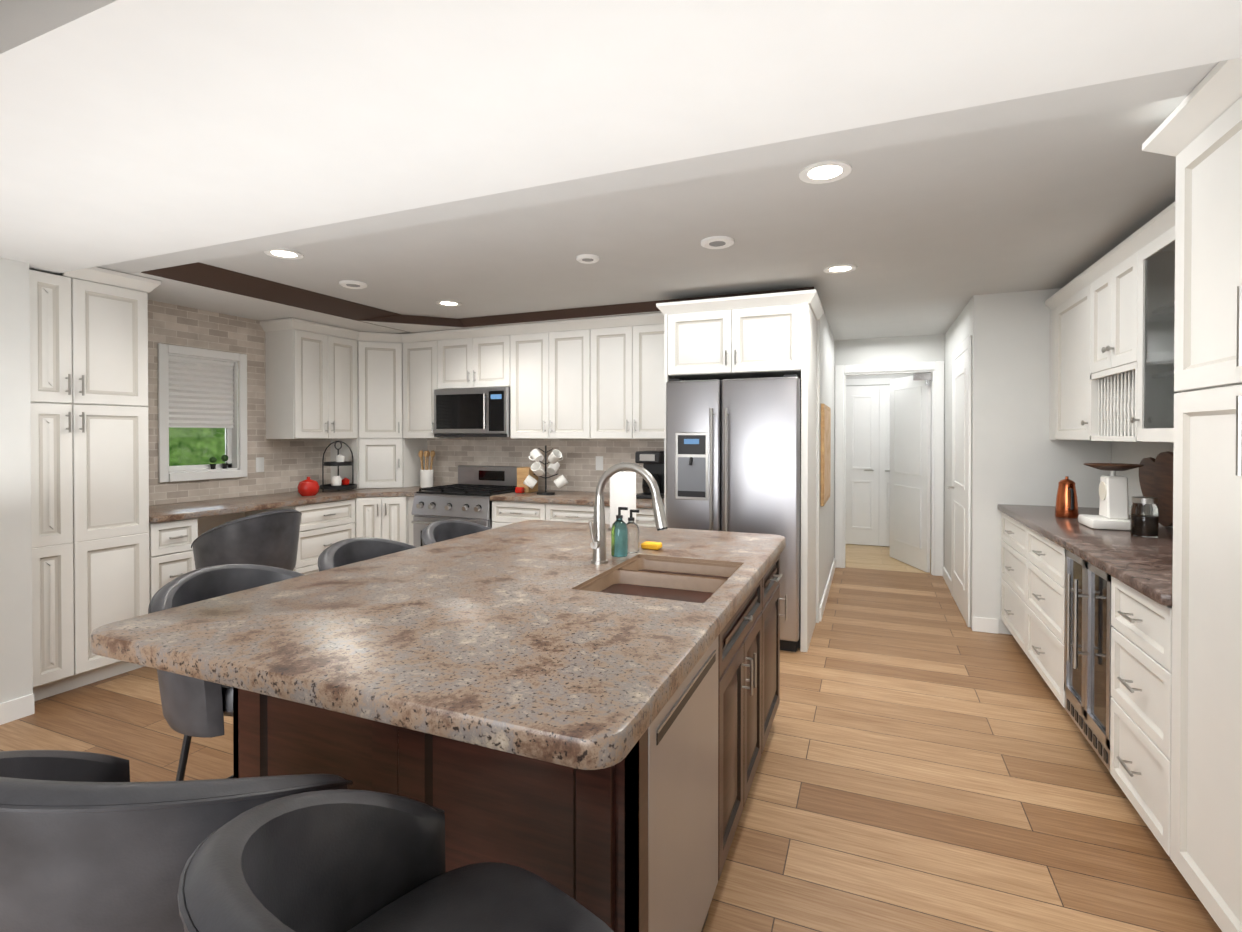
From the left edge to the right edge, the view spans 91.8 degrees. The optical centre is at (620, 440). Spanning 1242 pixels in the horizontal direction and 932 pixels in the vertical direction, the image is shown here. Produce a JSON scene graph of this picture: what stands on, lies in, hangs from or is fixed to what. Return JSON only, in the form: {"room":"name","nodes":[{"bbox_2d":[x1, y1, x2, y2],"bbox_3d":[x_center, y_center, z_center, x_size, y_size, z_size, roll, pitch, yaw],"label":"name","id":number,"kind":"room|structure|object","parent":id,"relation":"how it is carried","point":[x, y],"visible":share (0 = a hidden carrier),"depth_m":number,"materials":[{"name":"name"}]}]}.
{"room":"kitchen","nodes":[
{"label":"kitchen","id":0,"kind":"room"},
{"bbox_2d":[0,258,34,724],"bbox_3d":[-4.242,0.193,1.029,0.864,2.400,4.660,0,1,23],"label":"wall","id":1,"kind":"structure","parent":0,"point":[16,679],"depth_m":2.96,"materials":[{"name":"paint"}]},
{"bbox_2d":[147,300,330,505],"bbox_3d":[-3.069,0.161,4.776,0.158,2.400,3.160,0,1,23],"label":"wall","id":2,"kind":"structure","parent":0,"point":[290,465],"depth_m":4.71,"materials":[{"name":"tile"}]},
{"bbox_2d":[157,343,246,482],"bbox_3d":[-3.139,-0.192,4.499,0.138,0.970,0.640,0,1,23],"label":"window","id":3,"kind":"structure","parent":2,"relation":"in","point":[202,420],"depth_m":4.49,"materials":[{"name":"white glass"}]},
{"bbox_2d":[210,455,227,468],"bbox_3d":[-3.083,0.166,4.614,0.041,0.108,0.138,0,1,23],"label":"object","id":4,"kind":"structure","parent":3,"relation":"on","point":[224,458],"depth_m":4.63,"materials":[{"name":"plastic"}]},
{"bbox_2d":[256,457,263,471],"bbox_3d":[-2.933,0.200,4.887,0.006,0.120,0.070,0,1,23],"label":"electrical outlet plate","id":5,"kind":"object","parent":2,"relation":"attached to","point":[260,464],"depth_m":4.89,"materials":[{"name":"white plastic"}]},
{"bbox_2d":[260,318,358,438],"bbox_3d":[-2.631,-0.489,5.134,0.378,0.955,0.687,0,1,23],"label":"upper cabinet","id":6,"kind":"object","parent":2,"relation":"attached to","point":[311,379],"visible":1,"depth_m":4.93,"materials":[{"name":"white wood"}]},
{"bbox_2d":[130,262,814,333],"bbox_3d":[-0.978,-0.996,4.088,4.240,0.073,2.570,0,1,23],"label":"ceiling","id":7,"kind":"structure","parent":0,"point":[201,286],"depth_m":4.43,"materials":[{"name":"paint"}]},
{"bbox_2d":[0,544,1221,931],"bbox_3d":[-0.388,1.405,3.143,6.670,0.060,11.500,0,1,23],"label":"floor","id":8,"kind":"structure","parent":0,"point":[930,760],"depth_m":2.43,"materials":[{"name":"brown wood"}]},
{"bbox_2d":[29,267,160,700],"bbox_3d":[-3.179,0.210,3.455,0.658,2.325,0.625,0,1,23],"label":"pantry cabinet","id":9,"kind":"object","parent":8,"relation":"on","point":[89,441],"visible":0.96,"depth_m":3.30,"materials":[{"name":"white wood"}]},
{"bbox_2d":[142,517,201,666],"bbox_3d":[-3.032,0.933,3.838,0.600,0.872,0.276,0,1,23],"label":"base cabinet","id":10,"kind":"object","parent":8,"relation":"on","point":[171,556],"depth_m":3.70,"materials":[{"name":"white wood"}]},
{"bbox_2d":[0,750,352,931],"bbox_3d":[-0.792,0.918,1.036,0.588,0.952,0.556,0,1,23],"label":"stool","id":11,"kind":"object","parent":8,"relation":"on","point":[93,842],"visible":0.71,"depth_m":0.80,"materials":[{"name":"grey leather"}]},
{"bbox_2d":[148,564,303,780],"bbox_3d":[-1.206,0.910,1.984,0.514,0.952,0.588,0,1,23],"label":"stool","id":12,"kind":"object","parent":8,"relation":"on","point":[193,707],"visible":0.35,"depth_m":1.80,"materials":[{"name":"grey leather"}]},
{"bbox_2d":[191,509,301,570],"bbox_3d":[-2.284,0.896,3.731,0.514,0.952,0.588,0,1,23],"label":"stool","id":13,"kind":"object","parent":8,"relation":"on","point":[269,538],"visible":0.67,"depth_m":3.52,"materials":[{"name":"grey leather"}]},
{"bbox_2d":[238,499,354,574],"bbox_3d":[-2.602,0.924,4.875,0.600,0.872,0.570,0,1,23],"label":"base cabinet","id":14,"kind":"object","parent":8,"relation":"on","point":[324,525],"depth_m":4.69,"materials":[{"name":"white wood"}]},
{"bbox_2d":[149,491,356,522],"bbox_3d":[-2.784,0.469,4.418,0.640,0.040,1.543,0,1,23],"label":"countertop","id":15,"kind":"structure","parent":14,"relation":"on","point":[179,511],"depth_m":4.23,"materials":[{"name":"stone"}]},
{"bbox_2d":[297,477,319,495],"bbox_3d":[-2.506,0.370,4.826,0.160,0.150,0.158,0,1,23],"label":"canister","id":16,"kind":"object","parent":15,"relation":"on","point":[308,486],"visible":1,"depth_m":4.77,"materials":[{"name":"ceramic"}]},
{"bbox_2d":[318,537,415,570],"bbox_3d":[-0.975,0.906,2.538,0.514,0.952,0.588,0,1,23],"label":"stool","id":17,"kind":"object","parent":8,"relation":"on","point":[345,552],"visible":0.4,"depth_m":2.62,"materials":[{"name":"grey leather"}]},
{"bbox_2d":[354,496,408,543],"bbox_3d":[-2.197,0.919,5.507,0.902,0.872,0.903,0,1,23],"label":"base cabinet","id":18,"kind":"object","parent":8,"relation":"on","point":[382,517],"visible":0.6,"depth_m":5.10,"materials":[{"name":"white wood"}]},
{"bbox_2d":[319,485,437,497],"bbox_3d":[-2.152,0.460,5.481,0.993,0.040,0.900,0,1,23],"label":"countertop","id":19,"kind":"structure","parent":18,"relation":"on","point":[389,492],"depth_m":5.18,"materials":[{"name":"stone"}]},
{"bbox_2d":[319,441,356,491],"bbox_3d":[-2.474,0.223,5.266,0.300,0.435,0.330,0,1,23],"label":"tiered tray","id":20,"kind":"object","parent":19,"relation":"on","point":[336,483],"visible":1,"depth_m":5.19,"materials":[{"name":"black metal"}]},
{"bbox_2d":[418,450,434,487],"bbox_3d":[-1.802,0.267,5.582,0.162,0.343,0.120,0,1,23],"label":"utensil crock","id":21,"kind":"object","parent":19,"relation":"on","point":[426,477],"visible":0.98,"depth_m":5.54,"materials":[{"name":"white ceramic"}]},
{"bbox_2d":[177,789,612,931],"bbox_3d":[-0.221,0.921,0.783,0.588,0.952,0.566,0,1,23],"label":"stool","id":22,"kind":"object","parent":8,"relation":"on","point":[344,860],"visible":1,"depth_m":0.89,"materials":[{"name":"grey leather"}]},
{"bbox_2d":[421,520,491,545],"bbox_3d":[-0.745,0.901,3.092,0.514,0.952,0.588,0,1,23],"label":"stool","id":23,"kind":"object","parent":8,"relation":"on","point":[438,531],"visible":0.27,"depth_m":3.19,"materials":[{"name":"grey leather"}]},
{"bbox_2d":[411,465,518,546],"bbox_3d":[-1.304,0.800,5.223,0.760,1.115,0.723,0,1,23],"label":"range","id":24,"kind":"object","parent":8,"relation":"on","point":[469,494],"visible":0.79,"depth_m":5.05,"materials":[{"name":"silver metal"}]},
{"bbox_2d":[233,548,786,931],"bbox_3d":[-0.126,0.954,2.234,1.208,0.857,1.950,0,1,23],"label":"kitchen island","id":25,"kind":"object","parent":8,"relation":"on","point":[647,850],"depth_m":1.35,"materials":[{"name":"wood"}]},
{"bbox_2d":[90,520,785,783],"bbox_3d":[-0.272,0.496,2.215,1.450,0.057,2.150,0,1,23],"label":"island countertop","id":26,"kind":"structure","parent":25,"relation":"on","point":[482,641],"depth_m":1.43,"materials":[{"name":"beige stone"}]},
{"bbox_2d":[611,507,627,556],"bbox_3d":[-0.006,0.367,2.423,0.069,0.196,0.068,0,1,23],"label":"soap bottle","id":27,"kind":"object","parent":26,"relation":"on","point":[619,538],"visible":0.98,"depth_m":2.40,"materials":[{"name":"teal glass"}]},
{"bbox_2d":[608,462,635,530],"bbox_3d":[0.010,0.285,3.087,0.150,0.348,0.150,0,1,23],"label":"paper towel","id":28,"kind":"object","parent":26,"relation":"on","point":[622,488],"visible":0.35,"depth_m":3.03,"materials":[{"name":"white paper"}]},
{"bbox_2d":[588,462,667,563],"bbox_3d":[0.029,0.275,2.228,0.319,0.385,0.097,0,1,23],"label":"faucet","id":29,"kind":"object","parent":26,"relation":"on","point":[598,537],"visible":1,"depth_m":2.25,"materials":[{"name":"silver metal"}]},
{"bbox_2d":[627,509,638,552],"bbox_3d":[0.043,0.376,2.501,0.069,0.176,0.068,0,1,23],"label":"soap bottle","id":30,"kind":"object","parent":26,"relation":"on","point":[633,536],"visible":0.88,"depth_m":2.47,"materials":[{"name":"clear glass"}]},
{"bbox_2d":[641,541,661,549],"bbox_3d":[0.131,0.451,2.573,0.080,0.025,0.060,0,1,23],"label":"sponge","id":31,"kind":"object","parent":26,"relation":"on","point":[651,545],"visible":0.98,"depth_m":2.55,"materials":[{"name":"yellow"}]},
{"bbox_2d":[570,552,745,603],"bbox_3d":[0.155,0.576,2.098,0.430,0.215,0.600,0,1,23],"label":"sink","id":32,"kind":"object","parent":26,"relation":"in","point":[698,578],"depth_m":2.18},
{"bbox_2d":[492,501,543,528],"bbox_3d":[-0.700,0.923,5.028,0.495,0.872,0.600,0,1,23],"label":"base cabinet","id":33,"kind":"object","parent":8,"relation":"on","point":[504,513],"depth_m":4.76,"materials":[{"name":"white wood"}]},
{"bbox_2d":[490,490,663,508],"bbox_3d":[-0.251,0.466,4.832,1.471,0.040,0.640,0,1,23],"label":"countertop","id":34,"kind":"structure","parent":33,"relation":"on","point":[587,498],"depth_m":4.68,"materials":[{"name":"stone"}]},
{"bbox_2d":[515,467,537,492],"bbox_3d":[-0.809,0.337,5.106,0.120,0.210,0.220,0,1,23],"label":"knife block","id":35,"kind":"object","parent":34,"relation":"on","point":[523,473],"visible":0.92,"depth_m":5.06,"materials":[{"name":"brown wood"}]},
{"bbox_2d":[523,445,567,494],"bbox_3d":[-0.618,0.244,4.939,0.350,0.400,0.372,0,1,23],"label":"mug tree","id":36,"kind":"object","parent":34,"relation":"on","point":[554,457],"visible":1,"depth_m":4.91,"materials":[{"name":"white ceramic"}]},
{"bbox_2d":[635,451,663,498],"bbox_3d":[0.251,0.266,4.686,0.200,0.360,0.282,0,1,23],"label":"coffee maker","id":37,"kind":"object","parent":34,"relation":"on","point":[652,462],"visible":0.56,"depth_m":4.59,"materials":[{"name":"plastic"}]},
{"bbox_2d":[544,503,593,522],"bbox_3d":[-0.243,0.924,4.838,0.495,0.872,0.600,0,1,23],"label":"base cabinet","id":38,"kind":"object","parent":8,"relation":"on","point":[552,512],"depth_m":4.58,"materials":[{"name":"white wood"}]},
{"bbox_2d":[604,506,655,526],"bbox_3d":[0.208,0.926,4.651,0.481,0.872,0.600,0,1,23],"label":"base cabinet","id":39,"kind":"object","parent":8,"relation":"on","point":[645,517],"depth_m":4.35,"materials":[{"name":"white wood"}]},
{"bbox_2d":[666,374,800,651],"bbox_3d":[0.843,0.470,4.301,0.898,1.790,0.779,0,1,23],"label":"refrigerator","id":40,"kind":"object","parent":8,"relation":"on","point":[733,455],"visible":0.75,"depth_m":3.96,"materials":[{"name":"metal"}]},
{"bbox_2d":[656,289,823,651],"bbox_3d":[0.872,0.202,4.341,1.070,2.325,0.692,0,1,23],"label":"upper cabinet","id":41,"kind":"object","parent":8,"relation":"on","point":[769,335],"visible":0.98,"depth_m":4.03,"materials":[{"name":"white wood"}]},
{"bbox_2d":[1001,512,1024,646],"bbox_3d":[2.814,0.933,3.782,0.600,0.872,0.744,0,1,23],"label":"base cabinet","id":42,"kind":"object","parent":8,"relation":"on","point":[1012,531],"depth_m":3.95,"materials":[{"name":"white wood"}]},
{"bbox_2d":[997,504,1172,605],"bbox_3d":[2.458,0.482,2.928,0.645,0.040,2.590,0,1,23],"label":"countertop","id":43,"kind":"structure","parent":42,"relation":"on","point":[1143,565],"depth_m":2.62,"materials":[{"name":"brown stone"}]},
{"bbox_2d":[1055,476,1078,517],"bbox_3d":[2.651,0.335,3.581,0.116,0.240,0.238,0,1,23],"label":"copper pot","id":44,"kind":"object","parent":43,"relation":"on","point":[1066,506],"visible":1,"depth_m":3.54,"materials":[{"name":"orange metal"}]},
{"bbox_2d":[1078,463,1143,530],"bbox_3d":[2.587,0.292,3.165,0.250,0.333,0.250,0,1,23],"label":"kitchen scale","id":45,"kind":"object","parent":43,"relation":"on","point":[1113,505],"visible":0.92,"depth_m":3.11,"materials":[{"name":"white ceramic"}]},
{"bbox_2d":[1130,496,1158,537],"bbox_3d":[2.516,0.366,2.892,0.104,0.190,0.102,0,1,23],"label":"glass jar","id":46,"kind":"object","parent":43,"relation":"on","point":[1144,516],"visible":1,"depth_m":2.85,"materials":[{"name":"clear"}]},
{"bbox_2d":[1139,451,1172,525],"bbox_3d":[2.762,0.255,3.044,0.112,0.405,0.722,0,1,29],"label":"boards","id":47,"kind":"object","parent":43,"relation":"on","point":[1156,478],"visible":0.56,"depth_m":3.06,"materials":[{"name":"brown wood"}]},
{"bbox_2d":[1021,526,1064,707],"bbox_3d":[2.527,0.939,3.092,0.600,0.872,0.750,0,1,23],"label":"base cabinet","id":48,"kind":"object","parent":8,"relation":"on","point":[1032,587],"depth_m":3.20,"materials":[{"name":"white wood"}]},
{"bbox_2d":[1064,549,1112,771],"bbox_3d":[2.244,0.944,2.479,0.653,0.872,0.590,0,1,23],"label":"wine cooler","id":49,"kind":"object","parent":8,"relation":"on","point":[1087,647],"visible":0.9,"depth_m":2.55,"materials":[{"name":"silver metal"}]},
{"bbox_2d":[1110,576,1171,856],"bbox_3d":[2.058,0.949,1.962,0.600,0.872,0.498,0,1,23],"label":"base cabinet","id":50,"kind":"object","parent":8,"relation":"on","point":[1141,631],"depth_m":2.05,"materials":[{"name":"white wood"}]},
{"bbox_2d":[1142,58,1241,931],"bbox_3d":[1.772,0.226,1.313,0.675,2.328,1.051,0,1,23],"label":"tall cabinet","id":51,"kind":"object","parent":8,"relation":"on","point":[1197,133],"visible":1,"depth_m":1.66,"materials":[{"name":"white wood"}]},
{"bbox_2d":[427,317,820,622],"bbox_3d":[-0.533,0.156,5.365,4.390,2.400,0.128,0,1,23],"label":"wall","id":52,"kind":"structure","parent":0,"point":[577,469],"depth_m":5.27,"materials":[{"name":"tile"}]},
{"bbox_2d":[331,332,426,488],"bbox_3d":[-2.266,-0.267,5.664,0.647,1.409,0.647,0,1,23],"label":"upper cabinet","id":53,"kind":"object","parent":52,"relation":"attached to","point":[385,453],"visible":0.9,"depth_m":5.47,"materials":[{"name":"white wood"}]},
{"bbox_2d":[401,331,460,438],"bbox_3d":[-1.762,-0.494,5.620,0.400,0.956,0.340,0,1,23],"label":"upper cabinet","id":54,"kind":"object","parent":52,"relation":"attached to","point":[419,349],"depth_m":5.46,"materials":[{"name":"white wood"}]},
{"bbox_2d":[437,325,508,388],"bbox_3d":[-1.227,-0.712,5.395,0.760,0.516,0.340,0,1,23],"label":"upper cabinet","id":55,"kind":"object","parent":52,"relation":"attached to","point":[471,357],"depth_m":5.23,"materials":[{"name":"white wood"}]},
{"bbox_2d":[434,387,509,436],"bbox_3d":[-1.248,-0.239,5.347,0.754,0.420,0.435,0,1,23],"label":"microwave","id":56,"kind":"object","parent":55,"relation":"attached to","point":[474,412],"visible":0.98,"depth_m":5.17,"materials":[{"name":"silver metal"}]},
{"bbox_2d":[509,319,588,438],"bbox_3d":[-0.529,-0.489,5.108,0.750,0.956,0.340,0,1,23],"label":"upper cabinet","id":57,"kind":"object","parent":52,"relation":"attached to","point":[549,361],"depth_m":4.94,"materials":[{"name":"white wood"}]},
{"bbox_2d":[596,456,602,469],"bbox_3d":[-0.184,0.198,5.147,0.070,0.120,0.006,0,1,23],"label":"electrical outlet plate","id":58,"kind":"object","parent":52,"relation":"attached to","point":[599,459],"depth_m":5.14,"materials":[{"name":"white plastic"}]},
{"bbox_2d":[589,313,663,438],"bbox_3d":[0.152,-0.487,4.825,0.726,0.956,0.340,0,1,23],"label":"upper cabinet","id":59,"kind":"object","parent":52,"relation":"attached to","point":[597,378],"depth_m":4.68,"materials":[{"name":"white wood"}]},
{"bbox_2d":[200,96,1186,339],"bbox_3d":[-0.388,-1.085,3.122,6.670,0.120,11.500,0,1,23],"label":"ceiling","id":60,"kind":"structure","parent":0,"point":[934,236],"depth_m":3.04,"materials":[{"name":"paint"}]},
{"bbox_2d":[264,248,302,259],"bbox_3d":[-1.854,-1.023,3.308,0.190,0.008,0.190,0,1,23],"label":"recessed light","id":61,"kind":"object","parent":60,"relation":"in","point":[281,253],"visible":0.98,"depth_m":3.31,"materials":[{"name":"beige plastic"}]},
{"bbox_2d":[339,280,366,288],"bbox_3d":[-1.765,-1.022,3.965,0.170,0.020,0.170,0,1,23],"label":"recessed light","id":62,"kind":"object","parent":60,"relation":"in","point":[351,284],"visible":1,"depth_m":3.94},
{"bbox_2d":[436,300,461,306],"bbox_3d":[-1.304,-1.033,4.553,0.190,0.008,0.190,0,1,23],"label":"recessed light","id":63,"kind":"object","parent":60,"relation":"in","point":[448,303],"visible":1,"depth_m":4.55,"materials":[{"name":"beige plastic"}]},
{"bbox_2d":[576,254,598,263],"bbox_3d":[-0.187,-1.017,3.385,0.130,0.020,0.130,0,1,23],"label":"recessed light","id":64,"kind":"object","parent":60,"relation":"in","point":[587,258],"visible":1,"depth_m":3.36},
{"bbox_2d":[0,0,1241,275],"bbox_3d":[-0.894,-0.944,1.904,6.370,0.139,1.400,0,1,23],"label":"ceiling beam","id":65,"kind":"structure","parent":60,"relation":"attached to","point":[136,136],"depth_m":1.53,"materials":[{"name":"paint"}]},
{"bbox_2d":[701,236,733,248],"bbox_3d":[0.497,-1.015,3.102,0.170,0.020,0.170,0,1,23],"label":"recessed light","id":66,"kind":"object","parent":60,"relation":"in","point":[717,242],"visible":1,"depth_m":3.08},
{"bbox_2d":[799,160,851,183],"bbox_3d":[0.774,-1.014,2.283,0.190,0.008,0.190,0,1,23],"label":"recessed light","id":67,"kind":"object","parent":60,"relation":"in","point":[822,172],"visible":1,"depth_m":2.27,"materials":[{"name":"beige plastic"}]},
{"bbox_2d":[823,264,856,273],"bbox_3d":[1.313,-1.025,3.607,0.190,0.008,0.190,0,1,23],"label":"recessed light","id":68,"kind":"object","parent":60,"relation":"in","point":[839,268],"visible":0.98,"depth_m":3.60,"materials":[{"name":"beige plastic"}]},
{"bbox_2d":[819,313,834,620],"bbox_3d":[1.826,0.155,5.461,0.134,2.400,2.000,0,1,23],"label":"wall","id":69,"kind":"structure","parent":0,"point":[827,564],"depth_m":5.36,"materials":[{"name":"paint"}]},
{"bbox_2d":[820,404,830,505],"bbox_3d":[1.676,0.110,4.917,0.029,0.780,0.780,0,1,23],"label":"framed picture","id":70,"kind":"object","parent":69,"relation":"attached to","point":[825,464],"visible":0.98,"depth_m":4.65,"materials":[{"name":"brown wood"}]},
{"bbox_2d":[846,373,931,548],"bbox_3d":[3.343,0.137,7.647,2.800,2.400,0.100,0,1,23],"label":"wall","id":71,"kind":"structure","parent":0,"point":[877,376],"depth_m":7.57,"materials":[{"name":"paint"}]},
{"bbox_2d":[846,385,878,545],"bbox_3d":[3.060,0.322,7.644,0.400,2.020,0.098,0,1,23],"label":"closet door","id":72,"kind":"structure","parent":71,"relation":"in","point":[862,465],"depth_m":7.65,"materials":[{"name":"white wood"}]},
{"bbox_2d":[846,377,901,385],"bbox_3d":[3.269,0.277,7.615,0.968,2.120,0.015,0,1,23],"label":"trim","id":73,"kind":"structure","parent":71,"relation":"attached to","point":[875,381],"depth_m":7.64,"materials":[{"name":"white wood"}]},
{"bbox_2d":[879,385,889,545],"bbox_3d":[3.433,0.323,7.489,0.400,2.020,0.098,0,1,23],"label":"closet door","id":74,"kind":"structure","parent":71,"relation":"in","point":[884,468],"depth_m":7.55,"materials":[{"name":"white wood"}]},
{"bbox_2d":[834,334,944,557],"bbox_3d":[2.755,0.149,6.218,1.270,2.400,0.110,0,1,23],"label":"wall","id":75,"kind":"structure","parent":0,"point":[923,348],"depth_m":6.15,"materials":[{"name":"paint"}]},
{"bbox_2d":[835,361,944,575],"bbox_3d":[2.752,0.281,6.211,1.020,2.135,0.128,0,1,23],"label":"door frame","id":76,"kind":"structure","parent":75,"relation":"attached to","point":[934,368],"depth_m":6.08,"materials":[{"name":"white wood"}]},
{"bbox_2d":[890,376,930,571],"bbox_3d":[3.115,0.326,6.510,0.357,2.030,0.752,0,1,23],"label":"hall door","id":77,"kind":"structure","parent":75,"relation":"in","point":[910,430],"depth_m":6.43,"materials":[{"name":"white wood"}]},
{"bbox_2d":[943,294,992,628],"bbox_3d":[2.914,0.158,5.118,0.134,2.400,1.800,0,1,23],"label":"wall","id":78,"kind":"structure","parent":0,"point":[974,319],"depth_m":4.29,"materials":[{"name":"paint"}]},
{"bbox_2d":[947,350,966,621],"bbox_3d":[2.693,0.341,4.832,0.073,2.030,0.800,0,1,23],"label":"hall door","id":79,"kind":"structure","parent":78,"relation":"in","point":[959,486],"depth_m":4.79,"materials":[{"name":"white wood"}]},
{"bbox_2d":[951,335,971,626],"bbox_3d":[2.720,0.298,4.821,0.018,2.125,0.970,0,1,23],"label":"door frame","id":80,"kind":"structure","parent":78,"relation":"attached to","point":[964,346],"depth_m":4.39,"materials":[{"name":"white wood"}]},
{"bbox_2d":[972,288,1110,634],"bbox_3d":[2.979,0.166,4.174,0.950,2.400,0.134,0,1,23],"label":"wall","id":81,"kind":"structure","parent":0,"point":[1032,464],"depth_m":4.18,"materials":[{"name":"paint"}]},
{"bbox_2d":[1111,441,1173,527],"bbox_3d":[1.804,0.199,0.301,0.150,2.400,7.950,0,1,23],"label":"wall","id":82,"kind":"structure","parent":0,"point":[1129,452],"depth_m":3.66,"materials":[{"name":"paint"}]},
{"bbox_2d":[1053,270,1172,441],"bbox_3d":[2.909,-0.474,3.609,0.340,0.950,0.680,0,1,23],"label":"upper cabinet","id":83,"kind":"object","parent":82,"relation":"attached to","point":[1130,407],"depth_m":3.39,"materials":[{"name":"white wood"}]},
{"bbox_2d":[1089,226,1174,377],"bbox_3d":[2.656,-0.654,2.998,0.340,0.580,0.640,0,1,23],"label":"upper cabinet","id":84,"kind":"object","parent":82,"relation":"attached to","point":[1112,317],"depth_m":2.79,"materials":[{"name":"white wood"}]}
]}

